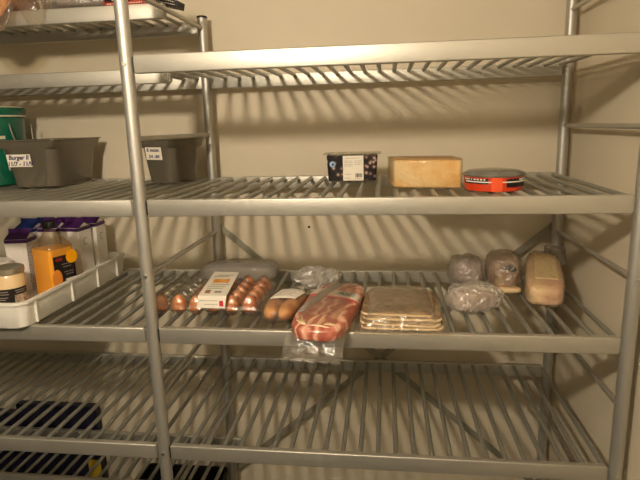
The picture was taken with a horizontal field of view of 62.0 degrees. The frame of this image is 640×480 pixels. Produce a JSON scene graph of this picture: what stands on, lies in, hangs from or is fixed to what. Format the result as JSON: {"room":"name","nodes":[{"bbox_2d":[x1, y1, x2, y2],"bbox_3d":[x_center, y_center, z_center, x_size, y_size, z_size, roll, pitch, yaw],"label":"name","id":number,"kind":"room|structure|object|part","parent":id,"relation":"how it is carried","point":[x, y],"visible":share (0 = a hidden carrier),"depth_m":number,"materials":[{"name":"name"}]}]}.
{"room":"walk-in refrigerator","nodes":[
{"label":"walk-in refrigerator","id":0,"kind":"room"},
{"bbox_2d":[0,0,578,479],"bbox_3d":[-0.498,-0.032,2.096,2.740,2.240,0.100,0,12,7],"label":"wall","id":1,"kind":"structure","parent":0,"point":[513,123],"depth_m":1.96,"materials":[{"name":"beige paint"}]},
{"bbox_2d":[545,0,639,479],"bbox_3d":[0.741,0.269,0.540,0.100,2.240,2.947,0,12,7],"label":"wall","id":2,"kind":"structure","parent":0,"point":[606,88],"depth_m":1.56,"materials":[{"name":"beige paint"}]},
{"bbox_3d":[-0.637,1.413,0.961,2.940,0.100,2.947,0,12,7],"label":"floor","id":3,"kind":"structure","parent":0,"visible":0},
{"bbox_2d":[0,408,25,472],"bbox_3d":[-1.482,0.906,2.345,0.385,0.355,0.037,0,12,7],"label":"crate","id":4,"kind":"object","parent":3,"relation":"on","point":[9,412],"visible":0.31,"depth_m":2.32,"materials":[{"name":"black plastic"}]},
{"bbox_2d":[16,400,108,477],"bbox_3d":[-1.104,0.885,2.292,0.358,0.398,0.038,0,12,7],"label":"crate","id":5,"kind":"object","parent":3,"relation":"on","point":[75,405],"visible":0.4,"depth_m":2.27,"materials":[{"name":"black plastic"}]},
{"bbox_2d":[139,463,227,479],"bbox_3d":[-0.551,1.029,2.105,0.340,0.165,0.220,0,12,7],"label":"crate","id":6,"kind":"object","parent":3,"relation":"on","point":[212,473],"visible":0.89,"depth_m":2.19,"materials":[{"name":"black plastic"}]},
{"bbox_2d":[0,0,639,479],"bbox_3d":[-0.413,0.201,1.723,2.435,1.938,0.634,0,12,7],"label":"shelving rack","id":7,"kind":"object","parent":3,"relation":"on","point":[119,197],"visible":0.88,"depth_m":1.52,"materials":[{"name":"metal"}]},
{"bbox_2d":[0,106,32,185],"bbox_3d":[-1.137,-0.328,1.861,0.246,0.262,0.234,0,12,7],"label":"bucket","id":8,"kind":"object","parent":7,"relation":"on","point":[12,118],"visible":0.59,"depth_m":1.81,"materials":[{"name":"green plastic"}]},
{"bbox_3d":[-1.146,-0.437,1.838,0.232,0.034,0.232,0,12,7],"label":"lid","id":9,"kind":"part","parent":8,"relation":"part of","materials":[{"name":"green plastic"}]},
{"bbox_3d":[-1.024,-0.350,1.842,0.016,0.102,0.114,0,12,7],"label":"wire handle","id":10,"kind":"part","parent":8,"relation":"part of","materials":[{"name":"metal"}]},
{"bbox_2d":[0,0,39,16],"bbox_3d":[-0.963,-0.702,1.650,0.208,0.196,0.255,0,12,7],"label":"bread bag","id":11,"kind":"object","parent":7,"relation":"on","point":[5,5],"visible":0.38,"depth_m":1.60,"materials":[{"name":"clear plastic"}]},
{"bbox_2d":[0,137,100,187],"bbox_3d":[-0.906,-0.267,1.812,0.204,0.152,0.304,0,12,6],"label":"container","id":12,"kind":"object","parent":7,"relation":"on","point":[46,162],"visible":1,"depth_m":1.70,"materials":[{"name":"grey plastic"}]},
{"bbox_2d":[0,252,124,328],"bbox_3d":[-0.951,0.143,1.732,0.400,0.074,0.598,0,12,7],"label":"crate","id":13,"kind":"object","parent":7,"relation":"on","point":[37,307],"visible":0.59,"depth_m":1.59,"materials":[{"name":"white plastic"}]},
{"bbox_2d":[0,257,12,264],"bbox_3d":[-1.014,0.123,1.671,0.100,0.119,0.100,0,12,7],"label":"plastic tub","id":14,"kind":"object","parent":13,"relation":"in","point":[3,260],"visible":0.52,"depth_m":1.66,"materials":[{"name":"white plastic"}]},
{"bbox_2d":[0,263,27,302],"bbox_3d":[-0.925,0.138,1.589,0.090,0.121,0.090,0,12,7],"label":"jar","id":15,"kind":"object","parent":13,"relation":"in","point":[13,288],"visible":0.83,"depth_m":1.56,"materials":[{"name":"beige glass"}]},
{"bbox_3d":[-0.926,0.087,1.578,0.090,0.017,0.090,0,12,7],"label":"lid","id":16,"kind":"part","parent":15,"relation":"part of","materials":[{"name":"gold metal"}]},
{"bbox_3d":[-0.925,0.146,1.590,0.087,0.104,0.087,0,12,7],"label":"glass","id":17,"kind":"part","parent":15,"relation":"part of","materials":[{"name":"brown glass"}]},
{"bbox_2d":[3,228,37,290],"bbox_3d":[-0.979,0.061,1.758,0.070,0.202,0.070,-2,12,-1],"label":"carton","id":18,"kind":"object","parent":13,"relation":"in","point":[19,243],"visible":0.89,"depth_m":1.73,"materials":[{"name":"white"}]},
{"bbox_2d":[14,218,40,246],"bbox_3d":[-0.994,0.033,1.849,0.070,0.220,0.070,1,12,13],"label":"carton","id":19,"kind":"object","parent":13,"relation":"in","point":[33,224],"visible":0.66,"depth_m":1.82,"materials":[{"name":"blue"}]},
{"bbox_2d":[36,217,54,222],"bbox_3d":[-0.981,0.015,1.932,0.070,0.220,0.070,0,12,7],"label":"carton","id":20,"kind":"object","parent":13,"relation":"in","point":[39,218],"visible":0.03,"depth_m":1.91,"materials":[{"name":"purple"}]},
{"bbox_2d":[37,218,63,246],"bbox_3d":[-0.914,0.032,1.843,0.070,0.220,0.070,0,12,7],"label":"carton","id":21,"kind":"object","parent":13,"relation":"in","point":[45,236],"visible":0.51,"depth_m":1.80,"materials":[{"name":"beige cardboard"}]},
{"bbox_2d":[32,220,76,293],"bbox_3d":[-0.845,0.055,1.696,0.094,0.234,0.098,5,14,27],"label":"juice bottle","id":22,"kind":"object","parent":13,"relation":"in","point":[54,264],"visible":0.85,"depth_m":1.67,"materials":[{"name":"plastic"}]},
{"bbox_2d":[53,270,62,285],"bbox_3d":[-0.817,0.122,1.661,0.002,0.060,0.036,5,14,27],"label":"picture","id":23,"kind":"object","parent":22,"relation":"attached to","point":[57,275],"depth_m":1.66},
{"bbox_2d":[66,249,76,262],"bbox_3d":[-0.792,0.052,1.699,0.001,0.044,0.044,5,14,27],"label":"picture","id":24,"kind":"object","parent":22,"relation":"attached to","point":[71,255],"depth_m":1.70},
{"bbox_2d":[57,217,76,222],"bbox_3d":[-0.900,0.015,1.922,0.070,0.220,0.070,-1,12,2],"label":"carton","id":25,"kind":"object","parent":13,"relation":"in","point":[62,218],"visible":0.09,"depth_m":1.90,"materials":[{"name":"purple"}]},
{"bbox_2d":[59,217,94,274],"bbox_3d":[-0.834,0.031,1.837,0.071,0.220,0.070,1,12,11],"label":"carton","id":26,"kind":"object","parent":13,"relation":"in","point":[75,232],"visible":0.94,"depth_m":1.81,"materials":[{"name":"beige cardboard"}]},
{"bbox_2d":[81,217,108,265],"bbox_3d":[-0.816,0.013,1.919,0.071,0.220,0.070,-1,12,4],"label":"carton","id":27,"kind":"object","parent":13,"relation":"in","point":[98,232],"visible":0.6,"depth_m":1.90,"materials":[{"name":"beige cardboard"}]},
{"bbox_3d":[-1.053,-0.082,1.435,1.158,0.043,0.018,0,12,7],"label":"rail","id":28,"kind":"part","parent":7,"relation":"part of","materials":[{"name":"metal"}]},
{"bbox_3d":[-0.955,0.875,1.933,1.229,0.043,0.018,0,12,7],"label":"rail","id":29,"kind":"part","parent":7,"relation":"part of","materials":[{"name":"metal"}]},
{"bbox_3d":[-1.044,0.255,1.507,1.158,0.043,0.018,0,12,7],"label":"rail","id":30,"kind":"part","parent":7,"relation":"part of","materials":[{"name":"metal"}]},
{"bbox_2d":[51,0,103,8],"bbox_3d":[-0.745,-0.705,1.670,0.256,0.133,0.261,0,12,7],"label":"bread bag","id":31,"kind":"object","parent":7,"relation":"on","point":[56,4],"visible":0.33,"depth_m":1.61,"materials":[{"name":"clear plastic"}]},
{"bbox_3d":[-1.035,0.596,1.581,1.158,0.043,0.018,0,12,7],"label":"rail","id":32,"kind":"part","parent":7,"relation":"part of","materials":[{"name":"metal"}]},
{"bbox_3d":[-1.028,-0.659,1.607,1.167,0.043,0.018,0,12,7],"label":"rail","id":33,"kind":"part","parent":7,"relation":"part of","materials":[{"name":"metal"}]},
{"bbox_3d":[-1.023,-0.485,1.644,1.167,0.043,0.018,0,12,7],"label":"rail","id":34,"kind":"part","parent":7,"relation":"part of","materials":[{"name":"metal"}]},
{"bbox_3d":[-1.015,-0.704,1.743,1.161,0.012,0.282,0,12,7],"label":"shelf","id":35,"kind":"part","parent":7,"relation":"part of","materials":[{"name":"metal"}]},
{"bbox_3d":[-0.993,-0.721,1.889,1.167,0.043,0.018,0,12,7],"label":"rail","id":36,"kind":"part","parent":7,"relation":"part of","materials":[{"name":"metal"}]},
{"bbox_3d":[-0.988,-0.546,1.927,1.167,0.043,0.018,0,12,7],"label":"rail","id":37,"kind":"part","parent":7,"relation":"part of","materials":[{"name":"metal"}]},
{"bbox_3d":[-1.019,-0.157,1.713,1.161,0.012,0.574,0,12,7],"label":"shelf","id":38,"kind":"part","parent":7,"relation":"part of","materials":[{"name":"metal"}]},
{"bbox_3d":[-1.000,0.520,1.859,1.161,0.012,0.574,0,12,7],"label":"shelf","id":39,"kind":"part","parent":7,"relation":"part of","materials":[{"name":"metal"}]},
{"bbox_3d":[-0.965,0.472,2.147,1.158,0.043,0.018,0,12,7],"label":"rail","id":40,"kind":"part","parent":7,"relation":"part of","materials":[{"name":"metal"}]},
{"bbox_3d":[-0.950,0.830,2.071,1.209,0.012,0.282,0,12,7],"label":"shelf","id":41,"kind":"part","parent":7,"relation":"part of","materials":[{"name":"metal"}]},
{"bbox_3d":[-1.009,0.179,1.785,1.161,0.012,0.574,0,12,7],"label":"shelf","id":42,"kind":"part","parent":7,"relation":"part of","materials":[{"name":"metal"}]},
{"bbox_3d":[-0.920,0.813,2.216,1.229,0.043,0.018,0,12,7],"label":"rail","id":43,"kind":"part","parent":7,"relation":"part of","materials":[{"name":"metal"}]},
{"bbox_2d":[104,0,154,5],"bbox_3d":[-0.562,-0.711,1.619,0.132,0.026,0.125,1,12,10],"label":"flat box","id":44,"kind":"object","parent":7,"relation":"on","point":[106,2],"visible":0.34,"depth_m":1.56,"materials":[{"name":"red cardboard"}]},
{"bbox_3d":[-0.448,0.268,1.436,0.033,1.930,0.033,0,12,7],"label":"post","id":45,"kind":"part","parent":7,"relation":"part of","materials":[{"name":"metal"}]},
{"bbox_3d":[-0.983,-0.205,2.001,1.158,0.043,0.018,0,12,7],"label":"rail","id":46,"kind":"part","parent":7,"relation":"part of","materials":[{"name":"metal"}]},
{"bbox_3d":[-0.974,0.131,2.073,1.158,0.043,0.018,0,12,7],"label":"rail","id":47,"kind":"part","parent":7,"relation":"part of","materials":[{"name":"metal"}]},
{"bbox_2d":[156,0,184,10],"bbox_3d":[-0.446,-0.703,1.586,0.070,0.035,0.053,1,12,11],"label":"flat box","id":48,"kind":"object","parent":7,"relation":"on","point":[173,4],"visible":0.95,"depth_m":1.56,"materials":[{"name":"black"}]},
{"bbox_2d":[141,137,204,182],"bbox_3d":[-0.494,-0.267,1.784,0.168,0.142,0.160,6,14,32],"label":"container","id":49,"kind":"object","parent":7,"relation":"on","point":[171,160],"visible":0.96,"depth_m":1.73,"materials":[{"name":"grey plastic"}]},
{"bbox_3d":[-1.010,-0.529,1.781,1.161,0.012,0.282,0,12,7],"label":"shelf","id":50,"kind":"part","parent":7,"relation":"part of","materials":[{"name":"metal"}]},
{"bbox_3d":[-0.377,0.166,2.010,0.033,1.883,0.033,0,12,7],"label":"post","id":51,"kind":"part","parent":7,"relation":"part of","materials":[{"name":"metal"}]},
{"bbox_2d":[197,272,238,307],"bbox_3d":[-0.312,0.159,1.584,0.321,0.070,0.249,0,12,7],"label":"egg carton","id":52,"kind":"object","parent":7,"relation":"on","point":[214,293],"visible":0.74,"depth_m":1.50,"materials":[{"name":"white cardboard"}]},
{"bbox_2d":[156,294,168,312],"bbox_3d":[-0.452,0.181,1.514,0.042,0.055,0.042,7,15,35],"label":"egg","id":53,"kind":"object","parent":52,"relation":"in","point":[162,302],"visible":0.79,"depth_m":1.50,"materials":[{"name":"brown food"}]},
{"bbox_2d":[172,294,186,313],"bbox_3d":[-0.398,0.181,1.507,0.042,0.055,0.042,-5,13,-15],"label":"egg","id":54,"kind":"object","parent":52,"relation":"in","point":[179,304],"visible":1,"depth_m":1.49,"materials":[{"name":"brown food"}]},
{"bbox_2d":[189,295,203,313],"bbox_3d":[-0.347,0.181,1.500,0.042,0.055,0.042,-10,15,-33],"label":"egg","id":55,"kind":"object","parent":52,"relation":"in","point":[193,308],"visible":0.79,"depth_m":1.48,"materials":[{"name":"brown food"}]},
{"bbox_2d":[207,308,221,313],"bbox_3d":[-0.296,0.181,1.494,0.042,0.055,0.042,-10,15,-33],"label":"egg","id":56,"kind":"object","parent":52,"relation":"in","point":[210,310],"visible":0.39,"depth_m":1.48,"materials":[{"name":"brown food"}]},
{"bbox_2d":[212,279,229,282],"bbox_3d":[-0.294,0.122,1.591,0.054,0.001,0.038,0,12,7],"label":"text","id":57,"kind":"object","parent":52,"relation":"on","point":[213,280],"depth_m":1.59},
{"bbox_2d":[224,295,238,313],"bbox_3d":[-0.248,0.181,1.490,0.042,0.055,0.042,8,15,38],"label":"egg","id":58,"kind":"object","parent":52,"relation":"in","point":[232,304],"visible":0.91,"depth_m":1.47,"materials":[{"name":"brown food"}]},
{"bbox_2d":[229,284,234,294],"bbox_3d":[-0.280,0.152,1.628,0.042,0.055,0.042,6,14,31],"label":"egg","id":59,"kind":"object","parent":52,"relation":"in","point":[232,288],"visible":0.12,"depth_m":1.61,"materials":[{"name":"brown food"}]},
{"bbox_2d":[233,279,238,288],"bbox_3d":[-0.276,0.142,1.670,0.042,0.055,0.042,9,16,41],"label":"egg","id":60,"kind":"object","parent":52,"relation":"in","point":[235,283],"visible":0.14,"depth_m":1.66,"materials":[{"name":"brown food"}]},
{"bbox_2d":[231,290,243,307],"bbox_3d":[-0.240,0.171,1.532,0.042,0.055,0.042,0,13,1],"label":"egg","id":61,"kind":"object","parent":52,"relation":"in","point":[236,293],"visible":0.56,"depth_m":1.52,"materials":[{"name":"brown food"}]},
{"bbox_2d":[234,286,246,297],"bbox_3d":[-0.235,0.162,1.574,0.042,0.055,0.042,-2,12,-2],"label":"egg","id":62,"kind":"object","parent":52,"relation":"in","point":[241,289],"visible":0.47,"depth_m":1.56,"materials":[{"name":"brown food"}]},
{"bbox_2d":[239,281,250,292],"bbox_3d":[-0.230,0.152,1.619,0.042,0.055,0.042,-4,12,-10],"label":"egg","id":63,"kind":"object","parent":52,"relation":"in","point":[244,284],"visible":0.41,"depth_m":1.60,"materials":[{"name":"brown food"}]},
{"bbox_2d":[243,277,254,288],"bbox_3d":[-0.224,0.142,1.666,0.042,0.055,0.042,5,14,28],"label":"egg","id":64,"kind":"object","parent":52,"relation":"in","point":[249,280],"visible":0.47,"depth_m":1.65,"materials":[{"name":"brown food"}]},
{"bbox_2d":[242,295,256,314],"bbox_3d":[-0.196,0.180,1.484,0.042,0.055,0.042,-2,12,-4],"label":"egg","id":65,"kind":"object","parent":52,"relation":"in","point":[249,305],"visible":1,"depth_m":1.47,"materials":[{"name":"brown food"}]},
{"bbox_2d":[246,290,259,307],"bbox_3d":[-0.192,0.171,1.526,0.042,0.055,0.042,0,12,7],"label":"egg","id":66,"kind":"object","parent":52,"relation":"in","point":[254,294],"visible":0.46,"depth_m":1.51,"materials":[{"name":"brown food"}]},
{"bbox_2d":[251,286,263,302],"bbox_3d":[-0.185,0.161,1.572,0.042,0.055,0.042,9,16,40],"label":"egg","id":67,"kind":"object","parent":52,"relation":"in","point":[258,289],"visible":0.59,"depth_m":1.56,"materials":[{"name":"brown food"}]},
{"bbox_2d":[254,281,266,297],"bbox_3d":[-0.180,0.152,1.615,0.042,0.055,0.042,1,12,13],"label":"egg","id":68,"kind":"object","parent":52,"relation":"in","point":[262,285],"visible":0.47,"depth_m":1.60,"materials":[{"name":"brown food"}]},
{"bbox_2d":[259,277,270,293],"bbox_3d":[-0.174,0.142,1.657,0.042,0.055,0.042,6,14,31],"label":"egg","id":69,"kind":"object","parent":52,"relation":"in","point":[264,280],"visible":0.55,"depth_m":1.64,"materials":[{"name":"brown food"}]},
{"bbox_2d":[206,263,275,281],"bbox_3d":[-0.271,0.105,1.827,0.265,0.074,0.127,0,12,7],"label":"plastic package","id":70,"kind":"object","parent":7,"relation":"on","point":[256,272],"visible":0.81,"depth_m":1.79,"materials":[{"name":"grey"}]},
{"bbox_2d":[264,288,306,319],"bbox_3d":[-0.099,0.179,1.496,0.110,0.059,0.213,1,12,13],"label":"pack","id":71,"kind":"object","parent":7,"relation":"on","point":[284,304],"visible":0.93,"depth_m":1.45,"materials":[{"name":"brown food"}]},
{"bbox_2d":[292,283,363,341],"bbox_3d":[0.031,0.200,1.474,0.156,0.104,0.431,2,13,15],"label":"pack","id":72,"kind":"object","parent":7,"relation":"on","point":[328,312],"visible":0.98,"depth_m":1.38,"materials":[{"name":"red food"}]},
{"bbox_2d":[327,153,377,180],"bbox_3d":[0.102,-0.229,1.664,0.176,0.086,0.112,0,12,6],"label":"tub","id":73,"kind":"object","parent":7,"relation":"on","point":[341,167],"visible":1,"depth_m":1.62,"materials":[{"name":"black plastic"}]},
{"bbox_3d":[0.226,0.471,1.999,1.158,0.043,0.018,0,12,7],"label":"rail","id":74,"kind":"part","parent":7,"relation":"part of","materials":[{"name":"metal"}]},
{"bbox_3d":[0.129,-0.423,1.214,1.158,0.043,0.018,0,12,7],"label":"rail","id":75,"kind":"part","parent":7,"relation":"part of","materials":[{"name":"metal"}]},
{"bbox_3d":[0.199,-0.547,1.780,1.158,0.043,0.018,0,12,7],"label":"rail","id":76,"kind":"part","parent":7,"relation":"part of","materials":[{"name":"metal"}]},
{"bbox_3d":[0.208,-0.206,1.853,1.158,0.043,0.018,0,12,7],"label":"rail","id":77,"kind":"part","parent":7,"relation":"part of","materials":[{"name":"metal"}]},
{"bbox_3d":[0.163,-0.499,1.492,1.161,0.012,0.574,0,12,7],"label":"shelf","id":78,"kind":"part","parent":7,"relation":"part of","materials":[{"name":"metal"}]},
{"bbox_3d":[0.181,0.178,1.638,1.161,0.012,0.574,0,12,7],"label":"shelf","id":79,"kind":"part","parent":7,"relation":"part of","materials":[{"name":"metal"}]},
{"bbox_3d":[0.191,0.519,1.711,1.161,0.012,0.574,0,12,7],"label":"shelf","id":80,"kind":"part","parent":7,"relation":"part of","materials":[{"name":"metal"}]},
{"bbox_3d":[0.156,0.595,1.433,1.158,0.043,0.018,0,12,7],"label":"rail","id":81,"kind":"part","parent":7,"relation":"part of","materials":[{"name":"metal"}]},
{"bbox_3d":[0.147,0.254,1.360,1.158,0.043,0.018,0,12,7],"label":"rail","id":82,"kind":"part","parent":7,"relation":"part of","materials":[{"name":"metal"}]},
{"bbox_3d":[0.172,-0.158,1.565,1.161,0.012,0.574,0,12,7],"label":"shelf","id":83,"kind":"part","parent":7,"relation":"part of","materials":[{"name":"metal"}]},
{"bbox_3d":[0.138,-0.082,1.287,1.158,0.043,0.018,0,12,7],"label":"rail","id":84,"kind":"part","parent":7,"relation":"part of","materials":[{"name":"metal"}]},
{"bbox_3d":[0.217,0.130,1.926,1.158,0.043,0.018,0,12,7],"label":"rail","id":85,"kind":"part","parent":7,"relation":"part of","materials":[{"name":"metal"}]},
{"bbox_2d":[360,288,443,330],"bbox_3d":[0.217,0.175,1.466,0.238,0.064,0.300,0,12,6],"label":"pack","id":86,"kind":"object","parent":7,"relation":"on","point":[385,309],"visible":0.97,"depth_m":1.39},
{"bbox_2d":[389,156,461,187],"bbox_3d":[0.283,-0.188,1.464,0.213,0.081,0.109,2,13,16],"label":"cheese block","id":87,"kind":"object","parent":7,"relation":"on","point":[421,171],"visible":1,"depth_m":1.42,"materials":[{"name":"yellow food"}]},
{"bbox_2d":[450,257,482,285],"bbox_3d":[0.475,0.095,1.726,0.114,0.096,0.147,-1,12,3],"label":"meat","id":88,"kind":"object","parent":7,"relation":"on","point":[463,270],"visible":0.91,"depth_m":1.68,"materials":[{"name":"beige food"}]},
{"bbox_2d":[449,284,496,312],"bbox_3d":[0.426,0.157,1.481,0.166,0.085,0.119,-6,13,-18],"label":"meat","id":89,"kind":"object","parent":7,"relation":"on","point":[471,298],"visible":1,"depth_m":1.45,"materials":[{"name":"beige plastic"}]},
{"bbox_2d":[462,168,525,191],"bbox_3d":[0.445,-0.157,1.367,0.156,0.052,0.156,0,12,7],"label":"tub","id":90,"kind":"object","parent":7,"relation":"on","point":[477,179],"visible":1,"depth_m":1.31,"materials":[{"name":"red plastic"}]},
{"bbox_2d":[464,176,523,191],"bbox_3d":[0.445,-0.149,1.369,0.148,0.037,0.148,0,12,7],"label":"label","id":91,"kind":"object","parent":90,"relation":"attached to","point":[471,183],"depth_m":1.31,"materials":[{"name":"paper"}]},
{"bbox_3d":[0.445,-0.175,1.363,0.156,0.015,0.156,0,12,7],"label":"lid","id":92,"kind":"part","parent":90,"relation":"part of","materials":[{"name":"clear plastic"}]},
{"bbox_2d":[487,252,520,292],"bbox_3d":[0.583,0.090,1.697,0.112,0.112,0.186,1,12,13],"label":"meat","id":93,"kind":"object","parent":7,"relation":"on","point":[503,267],"visible":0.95,"depth_m":1.63,"materials":[{"name":"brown food"}]},
{"bbox_2d":[525,244,566,305],"bbox_3d":[0.676,0.099,1.605,0.120,0.128,0.305,4,13,25],"label":"meat","id":94,"kind":"object","parent":7,"relation":"on","point":[544,283],"visible":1,"depth_m":1.53,"materials":[{"name":"beige food"}]},
{"bbox_3d":[0.813,0.143,1.858,0.033,1.930,0.033,0,12,7],"label":"post","id":95,"kind":"part","parent":7,"relation":"part of","materials":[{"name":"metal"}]},
{"bbox_3d":[0.743,0.267,1.289,0.033,1.930,0.033,0,12,7],"label":"post","id":96,"kind":"part","parent":7,"relation":"part of","materials":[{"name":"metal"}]}
]}

